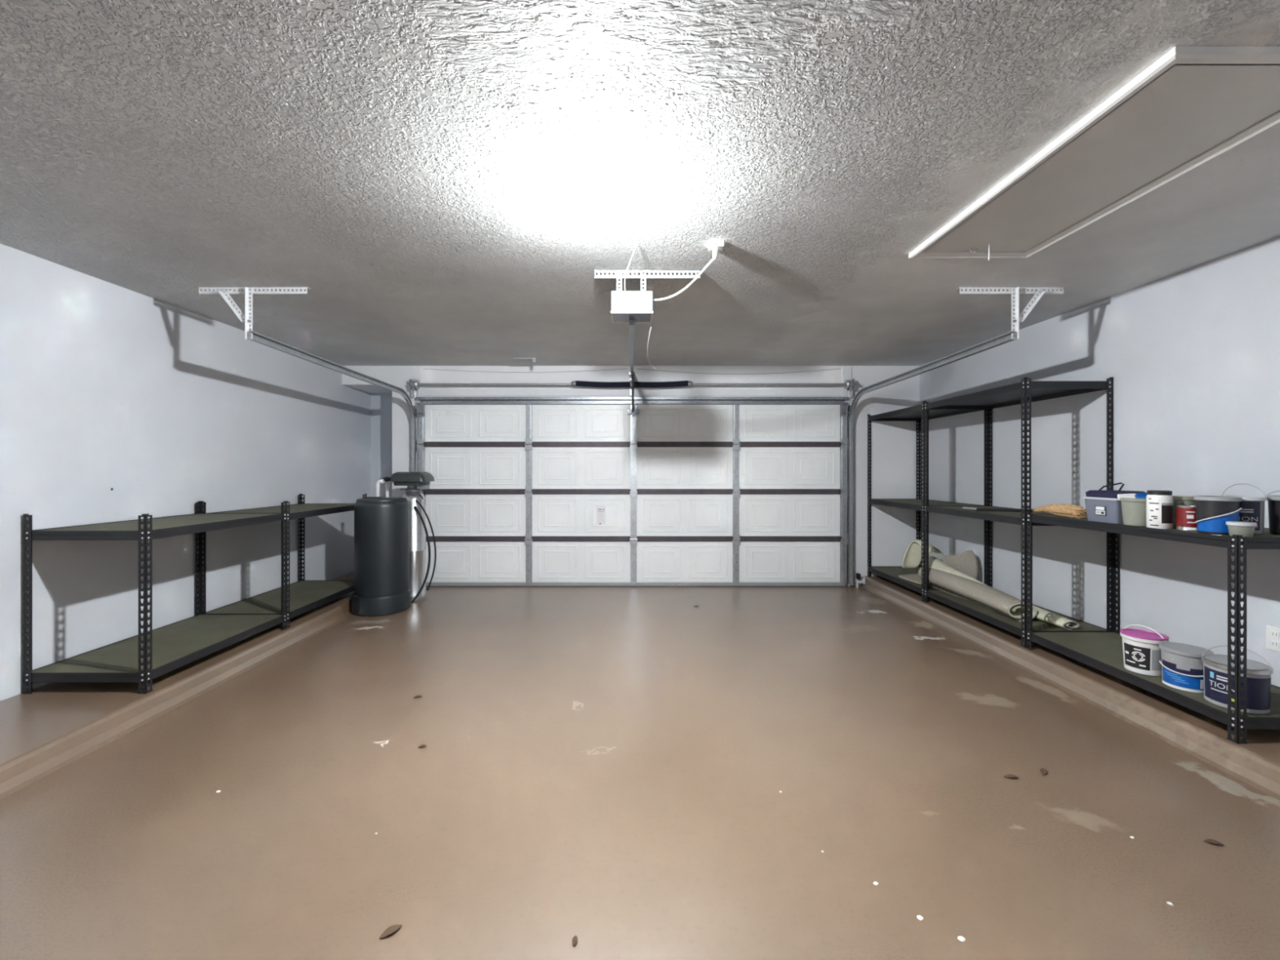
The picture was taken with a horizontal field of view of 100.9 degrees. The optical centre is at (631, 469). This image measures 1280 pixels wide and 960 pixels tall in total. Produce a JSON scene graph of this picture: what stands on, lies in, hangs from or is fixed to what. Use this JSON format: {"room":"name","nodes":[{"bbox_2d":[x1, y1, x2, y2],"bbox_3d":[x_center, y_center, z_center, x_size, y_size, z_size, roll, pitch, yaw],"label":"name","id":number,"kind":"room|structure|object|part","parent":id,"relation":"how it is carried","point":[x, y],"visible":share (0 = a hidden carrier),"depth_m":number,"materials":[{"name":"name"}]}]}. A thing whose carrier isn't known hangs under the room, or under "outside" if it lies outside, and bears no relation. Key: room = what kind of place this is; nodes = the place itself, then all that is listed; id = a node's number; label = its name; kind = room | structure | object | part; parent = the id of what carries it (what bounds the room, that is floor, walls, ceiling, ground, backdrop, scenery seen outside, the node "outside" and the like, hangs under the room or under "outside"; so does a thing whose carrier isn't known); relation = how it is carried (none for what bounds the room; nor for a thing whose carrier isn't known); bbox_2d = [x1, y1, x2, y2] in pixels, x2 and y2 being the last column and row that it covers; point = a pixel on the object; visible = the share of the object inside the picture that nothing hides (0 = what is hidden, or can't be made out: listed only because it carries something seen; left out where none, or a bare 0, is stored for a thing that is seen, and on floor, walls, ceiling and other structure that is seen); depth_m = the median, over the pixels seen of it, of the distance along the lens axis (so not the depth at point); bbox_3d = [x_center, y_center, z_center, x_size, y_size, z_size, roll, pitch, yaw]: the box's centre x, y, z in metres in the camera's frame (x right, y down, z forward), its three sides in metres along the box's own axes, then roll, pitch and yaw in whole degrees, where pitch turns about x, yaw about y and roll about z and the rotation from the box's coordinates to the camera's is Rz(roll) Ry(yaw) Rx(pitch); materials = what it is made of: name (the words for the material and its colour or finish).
{"room":"garage","nodes":[
{"label":"garage","id":0,"kind":"room"},
{"bbox_2d":[0,243,371,701],"bbox_3d":[-3.370,0.070,2.750,0.120,2.510,7.900,0,0,0],"label":"wall","id":1,"kind":"structure","parent":0,"point":[104,385],"depth_m":3.54,"materials":[{"name":"paint"}]},
{"bbox_2d":[371,393,391,497],"bbox_3d":[-3.035,0.070,6.760,0.790,2.510,0.120,0,0,0],"label":"wall niche","id":2,"kind":"object","parent":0,"point":[381,403],"depth_m":6.70,"materials":[{"name":"paint"}]},
{"bbox_2d":[342,365,919,585],"bbox_3d":[-0.013,0.070,6.365,6.595,2.510,0.670,0,0,0],"label":"wall","id":3,"kind":"structure","parent":0,"point":[893,443],"depth_m":6.03,"materials":[{"name":"white paint"}]},
{"bbox_2d":[199,286,416,471],"bbox_3d":[-2.455,0.060,4.707,0.700,2.490,2.643,0,0,0],"label":"door track","id":4,"kind":"object","parent":3,"relation":"attached to","point":[252,335],"visible":0.98,"depth_m":3.56,"materials":[{"name":"metal"}]},
{"bbox_3d":[-2.455,0.201,4.681,0.030,2.188,2.564,0,0,0],"label":"rail","id":5,"kind":"part","parent":4,"relation":"part of","materials":[{"name":"metal"}]},
{"bbox_2d":[412,366,421,408],"bbox_3d":[-2.455,-0.932,6.020,0.100,0.475,0.020,0,0,0],"label":"trim","id":6,"kind":"structure","parent":3,"relation":"attached to","point":[416,371],"depth_m":6.01,"materials":[{"name":"white paint"}]},
{"bbox_2d":[421,388,842,395],"bbox_3d":[0.000,-0.882,6.024,4.800,0.085,0.012,0,0,0],"label":"torsion spring bar","id":7,"kind":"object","parent":3,"relation":"attached to","point":[424,392],"depth_m":6.02,"materials":[{"name":"white paint"}]},
{"bbox_2d":[414,396,849,586],"bbox_3d":[0.005,0.252,5.961,4.890,2.138,0.122,0,0,0],"label":"door","id":8,"kind":"structure","parent":3,"relation":"in","point":[584,467],"depth_m":6.00,"materials":[{"name":"paint"}]},
{"bbox_3d":[-1.782,0.250,6.003,1.139,0.062,0.035,0,0,0],"label":"rail","id":9,"kind":"part","parent":8,"relation":"part of","materials":[{"name":"brown metal"}]},
{"bbox_3d":[-1.782,-0.286,6.003,1.139,0.062,0.035,0,0,0],"label":"rail","id":10,"kind":"part","parent":8,"relation":"part of","materials":[{"name":"metal"}]},
{"bbox_3d":[-1.782,0.785,6.003,1.139,0.062,0.035,0,0,0],"label":"rail","id":11,"kind":"part","parent":8,"relation":"part of","materials":[{"name":"grey metal"}]},
{"bbox_3d":[-0.576,0.785,6.003,1.102,0.062,0.035,0,0,0],"label":"rail","id":12,"kind":"part","parent":8,"relation":"part of","materials":[{"name":"grey metal"}]},
{"bbox_3d":[-0.576,0.250,6.003,1.102,0.062,0.035,0,0,0],"label":"rail","id":13,"kind":"part","parent":8,"relation":"part of","materials":[{"name":"metal"}]},
{"bbox_3d":[-0.576,-0.286,6.003,1.102,0.062,0.035,0,0,0],"label":"rail","id":14,"kind":"part","parent":8,"relation":"part of","materials":[{"name":"brown metal"}]},
{"bbox_3d":[0.599,0.785,6.003,1.076,0.062,0.035,0,0,0],"label":"rail","id":15,"kind":"part","parent":8,"relation":"part of","materials":[{"name":"grey metal"}]},
{"bbox_3d":[0.599,0.250,6.003,1.076,0.062,0.035,0,0,0],"label":"rail","id":16,"kind":"part","parent":8,"relation":"part of","materials":[{"name":"metal"}]},
{"bbox_3d":[0.599,-0.286,6.003,1.076,0.062,0.035,0,0,0],"label":"rail","id":17,"kind":"part","parent":8,"relation":"part of","materials":[{"name":"metal"}]},
{"bbox_3d":[1.792,0.785,6.003,1.139,0.062,0.035,0,0,0],"label":"rail","id":18,"kind":"part","parent":8,"relation":"part of","materials":[{"name":"grey metal"}]},
{"bbox_3d":[1.792,0.250,6.003,1.139,0.062,0.035,0,0,0],"label":"rail","id":19,"kind":"part","parent":8,"relation":"part of","materials":[{"name":"metal"}]},
{"bbox_3d":[1.792,-0.286,6.003,1.139,0.062,0.035,0,0,0],"label":"rail","id":20,"kind":"part","parent":8,"relation":"part of","materials":[{"name":"brown metal"}]},
{"bbox_2d":[407,377,860,577],"bbox_3d":[0.020,0.080,5.945,5.080,2.251,0.146,0,0,0],"label":"shaft","id":21,"kind":"object","parent":3,"relation":"attached to","point":[413,384],"visible":0.98,"depth_m":5.91,"materials":[{"name":"metal"}]},
{"bbox_3d":[-2.478,-0.921,5.945,0.040,0.210,0.130,0,0,0],"label":"bearing plate","id":22,"kind":"part","parent":21,"relation":"part of","materials":[{"name":"metal"}]},
{"bbox_3d":[2.478,-0.921,5.945,0.040,0.210,0.130,0,0,0],"label":"bearing plate","id":23,"kind":"part","parent":21,"relation":"part of","materials":[{"name":"metal"}]},
{"bbox_2d":[429,368,840,374],"bbox_3d":[0.000,-1.120,6.024,4.760,0.065,0.006,0,0,0],"label":"wire","id":24,"kind":"object","parent":3,"relation":"attached to","point":[626,368],"visible":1,"depth_m":6.02,"materials":[{"name":"grey metal"}]},
{"bbox_2d":[842,366,851,408],"bbox_3d":[2.450,-0.932,6.020,0.100,0.475,0.020,0,0,0],"label":"trim","id":25,"kind":"structure","parent":3,"relation":"attached to","point":[846,371],"depth_m":6.01,"materials":[{"name":"white paint"}]},
{"bbox_2d":[848,286,1063,585],"bbox_3d":[2.460,0.060,4.707,0.670,2.490,2.643,0,0,0],"label":"door track","id":26,"kind":"object","parent":3,"relation":"attached to","point":[1011,335],"visible":1,"depth_m":3.89,"materials":[{"name":"metal"}]},
{"bbox_3d":[2.455,0.201,4.681,0.030,2.188,2.564,0,0,0],"label":"rail","id":27,"kind":"part","parent":26,"relation":"part of","materials":[{"name":"metal"}]},
{"bbox_2d":[0,585,1279,959],"bbox_3d":[-0.013,1.385,2.740,6.835,0.120,8.120,0,0,0],"label":"floor","id":28,"kind":"structure","parent":0,"point":[607,767],"depth_m":2.06,"materials":[{"name":"brown paint"}]},
{"bbox_2d":[0,571,354,799],"bbox_3d":[-2.922,1.269,2.750,0.775,0.112,7.900,0,0,0],"label":"curb","id":29,"kind":"object","parent":28,"relation":"on","point":[42,731],"visible":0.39,"depth_m":2.76,"materials":[{"name":"brown paint"}]},
{"bbox_2d":[22,501,286,693],"bbox_3d":[-2.960,0.727,3.438,0.665,0.973,1.170,0,0,0],"label":"storage rack","id":30,"kind":"object","parent":29,"relation":"on","point":[147,655],"visible":1,"depth_m":3.13,"materials":[{"name":"black metal"}]},
{"bbox_3d":[-3.269,0.727,2.876,0.043,0.973,0.043,0,0,0],"label":"post","id":31,"kind":"part","parent":30,"relation":"part of","materials":[{"name":"black metal"}]},
{"bbox_3d":[-2.651,0.727,2.876,0.043,0.973,0.043,0,0,0],"label":"post","id":32,"kind":"part","parent":30,"relation":"part of","materials":[{"name":"black metal"}]},
{"bbox_3d":[-3.269,0.727,3.999,0.043,0.973,0.043,0,0,0],"label":"post","id":33,"kind":"part","parent":30,"relation":"part of","materials":[{"name":"black metal"}]},
{"bbox_3d":[-2.651,0.727,3.999,0.043,0.973,0.043,0,0,0],"label":"post","id":34,"kind":"part","parent":30,"relation":"part of","materials":[{"name":"black metal"}]},
{"bbox_2d":[201,493,366,628],"bbox_3d":[-2.962,0.727,4.636,0.660,0.973,1.224,0,0,0],"label":"storage rack","id":35,"kind":"object","parent":29,"relation":"on","point":[303,596],"visible":0.62,"depth_m":4.51,"materials":[{"name":"black metal"}]},
{"bbox_3d":[-3.269,0.727,4.046,0.043,0.973,0.043,0,0,0],"label":"post","id":36,"kind":"part","parent":35,"relation":"part of","materials":[{"name":"black metal"}]},
{"bbox_3d":[-2.655,0.727,4.046,0.043,0.973,0.043,0,0,0],"label":"post","id":37,"kind":"part","parent":35,"relation":"part of","materials":[{"name":"black metal"}]},
{"bbox_3d":[-3.269,0.727,5.224,0.043,0.973,0.043,0,0,0],"label":"post","id":38,"kind":"part","parent":35,"relation":"part of","materials":[{"name":"black metal"}]},
{"bbox_2d":[351,496,410,616],"bbox_3d":[-2.373,0.792,5.000,0.504,1.066,0.504,0,0,0],"label":"tank","id":39,"kind":"object","parent":28,"relation":"on","point":[381,524],"visible":1,"depth_m":4.80,"materials":[{"name":"black plastic"}]},
{"bbox_3d":[-2.373,1.237,5.000,0.504,0.176,0.504,0,0,0],"label":"tank","id":40,"kind":"part","parent":39,"relation":"part of","materials":[{"name":"black plastic"}]},
{"bbox_3d":[-2.365,0.276,5.000,0.436,0.034,0.436,0,0,0],"label":"lid","id":41,"kind":"part","parent":39,"relation":"part of","materials":[{"name":"black plastic"}]},
{"bbox_2d":[379,924,401,938],"bbox_3d":[-0.690,1.320,1.510,0.060,0.008,0.026,0,0,-32],"label":"dry leaf","id":42,"kind":"object","parent":28,"relation":"on","point":[390,930],"visible":1,"depth_m":1.51,"materials":[{"name":"brown plant"}]},
{"bbox_2d":[375,471,435,603],"bbox_3d":[-2.291,0.674,5.315,0.686,1.302,0.450,0,0,0],"label":"tank","id":43,"kind":"object","parent":28,"relation":"on","point":[415,482],"visible":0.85,"depth_m":5.30,"materials":[{"name":"silver metal"}]},
{"bbox_2d":[572,935,577,946],"bbox_3d":[-0.160,1.320,1.480,0.015,0.008,0.030,0,0,0],"label":"dry leaf","id":44,"kind":"object","parent":28,"relation":"on","point":[575,938],"visible":1,"depth_m":1.48,"materials":[{"name":"beige plant"}]},
{"bbox_2d":[855,573,865,587],"bbox_3d":[2.558,1.242,5.907,0.093,0.165,0.075,0,0,0],"label":"sensor","id":45,"kind":"object","parent":28,"relation":"on","point":[858,580],"visible":1,"depth_m":5.90,"materials":[{"name":"white plastic"}]},
{"bbox_2d":[916,915,923,920],"bbox_3d":[0.850,1.323,1.560,0.017,0.002,0.018,0,0,45],"label":"chip","id":46,"kind":"object","parent":28,"relation":"on","point":[918,917],"visible":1,"depth_m":1.56,"materials":[{"name":"white"}]},
{"bbox_2d":[957,936,965,941],"bbox_3d":[0.930,1.323,1.490,0.018,0.002,0.018,0,0,-36],"label":"chip","id":47,"kind":"object","parent":28,"relation":"on","point":[960,938],"visible":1,"depth_m":1.49,"materials":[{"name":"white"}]},
{"bbox_2d":[1004,773,1018,777],"bbox_3d":[1.630,1.320,2.270,0.055,0.008,0.025,0,0,0],"label":"dry leaf","id":48,"kind":"object","parent":28,"relation":"on","point":[1008,775],"visible":1,"depth_m":2.27,"materials":[{"name":"brown plant"}]},
{"bbox_2d":[1040,768,1047,775],"bbox_3d":[1.800,1.320,2.310,0.024,0.008,0.055,0,0,31],"label":"dry leaf","id":49,"kind":"object","parent":28,"relation":"on","point":[1043,771],"visible":1,"depth_m":2.31,"materials":[{"name":"brown plant"}]},
{"bbox_2d":[859,575,1279,799],"bbox_3d":[2.940,1.269,2.415,0.690,0.112,7.230,0,0,0],"label":"curb","id":50,"kind":"object","parent":28,"relation":"on","point":[1256,762],"visible":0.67,"depth_m":2.86,"materials":[{"name":"brown paint"}]},
{"bbox_2d":[866,400,987,601],"bbox_3d":[2.978,0.291,5.430,0.600,1.843,1.165,0,0,0],"label":"storage rack","id":51,"kind":"object","parent":50,"relation":"on","point":[916,413],"visible":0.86,"depth_m":5.70,"materials":[{"name":"black metal"}]},
{"bbox_3d":[2.700,0.291,5.989,0.043,1.843,0.043,0,0,0],"label":"post","id":52,"kind":"part","parent":51,"relation":"part of","materials":[{"name":"black metal"}]},
{"bbox_3d":[3.255,0.291,5.989,0.043,1.843,0.043,0,0,0],"label":"post","id":53,"kind":"part","parent":51,"relation":"part of","materials":[{"name":"black metal"}]},
{"bbox_3d":[2.700,0.291,4.870,0.043,1.843,0.043,0,0,0],"label":"post","id":54,"kind":"part","parent":51,"relation":"part of","materials":[{"name":"black metal"}]},
{"bbox_3d":[3.255,0.291,4.870,0.043,1.843,0.043,0,0,0],"label":"post","id":55,"kind":"part","parent":51,"relation":"part of","materials":[{"name":"black metal"}]},
{"bbox_2d":[924,377,1112,647],"bbox_3d":[2.978,0.291,4.220,0.600,1.843,1.250,0,0,0],"label":"storage rack","id":56,"kind":"object","parent":50,"relation":"on","point":[1025,392],"visible":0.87,"depth_m":3.99,"materials":[{"name":"black metal"}]},
{"bbox_3d":[2.700,0.291,4.822,0.043,1.843,0.043,0,0,0],"label":"post","id":57,"kind":"part","parent":56,"relation":"part of","materials":[{"name":"black metal"}]},
{"bbox_3d":[3.255,0.291,4.822,0.043,1.843,0.043,0,0,0],"label":"post","id":58,"kind":"part","parent":56,"relation":"part of","materials":[{"name":"black metal"}]},
{"bbox_2d":[898,539,1079,630],"bbox_3d":[2.963,0.899,4.535,0.506,0.407,1.832,0,0,0],"label":"roll","id":59,"kind":"object","parent":56,"relation":"on","point":[957,575],"visible":0.89,"depth_m":4.54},
{"bbox_2d":[962,503,1087,518],"bbox_3d":[2.776,0.276,3.806,0.093,0.116,1.188,0,0,0],"label":"broom","id":60,"kind":"object","parent":56,"relation":"on","point":[1069,510],"visible":0.92,"depth_m":3.42,"materials":[{"name":"beige"}]},
{"bbox_3d":[2.765,0.300,3.920,0.025,0.059,0.601,0,0,0],"label":"handle","id":61,"kind":"part","parent":60,"relation":"part of","materials":[{"name":"silver metal"}]},
{"bbox_3d":[2.700,0.291,3.618,0.043,1.843,0.043,0,0,0],"label":"post","id":62,"kind":"part","parent":56,"relation":"part of","materials":[{"name":"black metal"}]},
{"bbox_3d":[3.255,0.291,3.618,0.043,1.843,0.043,0,0,0],"label":"post","id":63,"kind":"part","parent":56,"relation":"part of","materials":[{"name":"black metal"}]},
{"bbox_2d":[1026,512,1279,743],"bbox_3d":[2.978,0.751,2.962,0.600,0.923,1.257,0,0,0],"label":"storage rack","id":64,"kind":"object","parent":50,"relation":"on","point":[1103,651],"visible":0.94,"depth_m":2.68,"materials":[{"name":"black metal"}]},
{"bbox_3d":[2.700,0.751,3.567,0.043,0.923,0.043,0,0,0],"label":"post","id":65,"kind":"part","parent":64,"relation":"part of","materials":[{"name":"black metal"}]},
{"bbox_3d":[3.255,0.751,3.567,0.043,0.923,0.043,0,0,0],"label":"post","id":66,"kind":"part","parent":64,"relation":"part of","materials":[{"name":"black metal"}]},
{"bbox_2d":[1082,482,1146,524],"bbox_3d":[2.800,0.188,3.055,0.212,0.231,0.232,0,0,0],"label":"storage bin","id":67,"kind":"object","parent":64,"relation":"on","point":[1101,505],"visible":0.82,"depth_m":3.02,"materials":[{"name":"blue plastic"}]},
{"bbox_3d":[2.765,0.100,3.047,0.018,0.055,0.153,0,0,0],"label":"handle","id":68,"kind":"part","parent":67,"relation":"part of","materials":[{"name":"black rubber"}]},
{"bbox_2d":[1117,493,1146,526],"bbox_3d":[2.740,0.213,2.862,0.148,0.180,0.148,0,0,0],"label":"bucket","id":69,"kind":"object","parent":64,"relation":"on","point":[1133,505],"visible":0.75,"depth_m":2.83,"materials":[{"name":"grey plastic"}]},
{"bbox_2d":[1120,624,1168,676],"bbox_3d":[2.800,0.977,2.888,0.194,0.250,0.196,0,0,0],"label":"bucket","id":70,"kind":"object","parent":64,"relation":"on","point":[1141,650],"visible":0.96,"depth_m":2.84,"materials":[{"name":"white plastic"}]},
{"bbox_3d":[2.800,0.900,2.888,0.194,0.012,0.194,0,0,0],"label":"lid","id":71,"kind":"part","parent":70,"relation":"part of","materials":[{"name":"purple plastic"}]},
{"bbox_3d":[2.795,0.890,2.887,0.017,0.077,0.203,0,0,-15],"label":"handle","id":72,"kind":"part","parent":70,"relation":"part of","materials":[{"name":"white plastic"}]},
{"bbox_2d":[1146,489,1173,528],"bbox_3d":[2.735,0.206,2.738,0.099,0.195,0.099,0,0,0],"label":"jar","id":73,"kind":"object","parent":64,"relation":"on","point":[1159,504],"visible":1,"depth_m":2.70,"materials":[{"name":"white plastic"}]},
{"bbox_3d":[2.735,0.119,2.738,0.094,0.022,0.094,0,0,0],"label":"lid","id":74,"kind":"part","parent":73,"relation":"part of","materials":[{"name":"black plastic"}]},
{"bbox_2d":[1172,495,1195,528],"bbox_3d":[2.862,0.221,2.750,0.124,0.166,0.124,0,0,0],"label":"container","id":75,"kind":"object","parent":64,"relation":"on","point":[1177,500],"visible":0.35,"depth_m":2.72,"materials":[{"name":"grey plastic"}]},
{"bbox_2d":[1159,641,1213,693],"bbox_3d":[2.815,1.004,2.685,0.192,0.196,0.192,0,0,0],"label":"pail","id":76,"kind":"object","parent":64,"relation":"on","point":[1182,665],"visible":0.8,"depth_m":2.64,"materials":[{"name":"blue plastic"}]},
{"bbox_3d":[2.781,1.007,2.647,0.192,0.030,0.090,0,0,42],"label":"handle","id":77,"kind":"part","parent":76,"relation":"part of","materials":[{"name":"white plastic"}]},
{"bbox_2d":[1176,505,1196,531],"bbox_3d":[2.790,0.243,2.645,0.090,0.121,0.090,0,0,0],"label":"can","id":78,"kind":"object","parent":64,"relation":"on","point":[1185,514],"visible":0.77,"depth_m":2.62,"materials":[{"name":"red metal"}]},
{"bbox_2d":[1193,495,1242,534],"bbox_3d":[2.784,0.215,2.513,0.157,0.176,0.157,0,0,0],"label":"pail","id":79,"kind":"object","parent":64,"relation":"on","point":[1212,512],"visible":0.95,"depth_m":2.47,"materials":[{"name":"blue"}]},
{"bbox_3d":[2.751,0.218,2.478,0.152,0.083,0.060,0,0,45],"label":"handle","id":80,"kind":"part","parent":79,"relation":"part of","materials":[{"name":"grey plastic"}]},
{"bbox_2d":[1200,645,1273,714],"bbox_3d":[2.830,0.970,2.474,0.224,0.264,0.224,0,0,0],"label":"pail","id":81,"kind":"object","parent":64,"relation":"on","point":[1215,665],"visible":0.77,"depth_m":2.43,"materials":[{"name":"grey plastic"}]},
{"bbox_3d":[2.844,0.878,2.489,0.224,0.081,0.045,0,0,42],"label":"handle","id":82,"kind":"part","parent":81,"relation":"part of","materials":[{"name":"grey metal"}]},
{"bbox_3d":[2.700,0.751,2.357,0.043,0.923,0.043,0,0,0],"label":"post","id":83,"kind":"part","parent":64,"relation":"part of","materials":[{"name":"black metal"}]},
{"bbox_2d":[1226,521,1257,537],"bbox_3d":[2.755,0.270,2.388,0.092,0.067,0.092,0,0,0],"label":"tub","id":84,"kind":"object","parent":64,"relation":"on","point":[1246,529],"visible":0.84,"depth_m":2.36,"materials":[{"name":"grey plastic"}]},
{"bbox_3d":[2.755,0.244,2.388,0.092,0.016,0.092,0,0,0],"label":"lid","id":85,"kind":"part","parent":84,"relation":"part of","materials":[{"name":"grey plastic"}]},
{"bbox_2d":[1222,483,1266,534],"bbox_3d":[2.937,0.185,2.535,0.144,0.237,0.144,0,0,0],"label":"pail","id":86,"kind":"object","parent":64,"relation":"on","point":[1252,510],"visible":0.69,"depth_m":2.48,"materials":[{"name":"grey plastic"}]},
{"bbox_3d":[2.946,0.106,2.545,0.144,0.078,0.031,0,0,42],"label":"handle","id":87,"kind":"part","parent":86,"relation":"part of","materials":[{"name":"grey metal"}]},
{"bbox_2d":[1266,490,1279,534],"bbox_3d":[3.085,0.200,2.460,0.172,0.206,0.172,0,0,0],"label":"pail","id":88,"kind":"object","parent":64,"relation":"on","point":[1273,501],"visible":0.89,"depth_m":2.48,"materials":[{"name":"black plastic"}]},
{"bbox_2d":[1204,839,1223,844],"bbox_3d":[2.060,1.320,1.870,0.050,0.008,0.022,0,0,37],"label":"dry leaf","id":89,"kind":"object","parent":28,"relation":"on","point":[1211,841],"visible":1,"depth_m":1.87,"materials":[{"name":"brown plant"}]},
{"bbox_2d":[0,0,1279,365],"bbox_3d":[-0.013,-1.245,2.750,6.835,0.120,8.140,0,0,0],"label":"ceiling","id":90,"kind":"structure","parent":0,"point":[420,167],"depth_m":2.02,"materials":[{"name":"white paint"}]},
{"bbox_2d":[512,357,535,362],"bbox_3d":[-1.140,-1.160,5.595,0.240,0.050,0.020,0,0,0],"label":"bracket","id":91,"kind":"object","parent":90,"relation":"attached to","point":[533,358],"visible":1,"depth_m":5.59,"materials":[{"name":"metal"}]},
{"bbox_2d":[594,242,717,412],"bbox_3d":[0.114,-0.914,4.382,0.673,0.541,3.266,0,0,0],"label":"garage door opener","id":92,"kind":"object","parent":90,"relation":"hanging from","point":[631,307],"visible":1,"depth_m":3.12,"materials":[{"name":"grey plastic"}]},
{"bbox_3d":[0.000,-0.994,4.580,0.034,0.228,2.742,0,0,0],"label":"rail","id":93,"kind":"part","parent":92,"relation":"part of","materials":[{"name":"metal"}]},
{"bbox_3d":[0.008,-0.855,5.862,0.020,0.422,0.132,0,0,4],"label":"door arm","id":94,"kind":"part","parent":92,"relation":"part of","materials":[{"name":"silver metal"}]},
{"bbox_3d":[0.303,-1.075,2.950,0.071,0.172,0.472,0,0,-43],"label":"power cord","id":95,"kind":"part","parent":92,"relation":"part of","materials":[{"name":"white plastic"}]},
{"bbox_2d":[708,240,724,251],"bbox_3d":[0.440,-1.172,2.770,0.070,0.024,0.070,0,0,0],"label":"outlet","id":96,"kind":"object","parent":90,"relation":"attached to","point":[718,245],"visible":0.99,"depth_m":2.74,"materials":[{"name":"white plastic"}]},
{"bbox_2d":[908,46,1279,260],"bbox_3d":[1.845,-1.137,2.188,0.650,0.094,1.423,0,0,0],"label":"attic hatch","id":97,"kind":"object","parent":90,"relation":"attached to","point":[1193,105],"visible":1,"depth_m":1.93,"materials":[{"name":"paint"}]},
{"bbox_3d":[1.845,-1.171,2.873,0.650,0.026,0.055,0,0,0],"label":"casing","id":98,"kind":"part","parent":97,"relation":"part of","materials":[{"name":"white paint"}]},
{"bbox_3d":[2.143,-1.171,2.188,0.055,0.026,1.423,0,0,0],"label":"casing","id":99,"kind":"part","parent":97,"relation":"part of","materials":[{"name":"white paint"}]},
{"bbox_3d":[1.845,-1.171,1.504,0.650,0.026,0.055,0,0,0],"label":"casing","id":100,"kind":"part","parent":97,"relation":"part of","materials":[{"name":"white paint"}]},
{"bbox_2d":[920,235,1279,687],"bbox_3d":[3.345,0.070,2.475,0.120,2.510,7.350,0,0,0],"label":"wall","id":101,"kind":"structure","parent":0,"point":[1191,356],"depth_m":3.41,"materials":[{"name":"paint"}]},
{"bbox_2d":[1266,625,1279,652],"bbox_3d":[3.280,0.865,2.692,0.009,0.120,0.075,0,0,0],"label":"wall outlet","id":102,"kind":"object","parent":101,"relation":"attached to","point":[1273,633],"visible":1,"depth_m":2.70,"materials":[{"name":"white plastic"}]},
{"bbox_2d":[1270,630,1279,648],"bbox_3d":[3.277,0.865,2.692,0.004,0.082,0.035,0,0,0],"label":"socket","id":103,"kind":"object","parent":102,"relation":"attached to","point":[1274,634],"depth_m":2.69,"materials":[{"name":"white plastic"}]}
]}

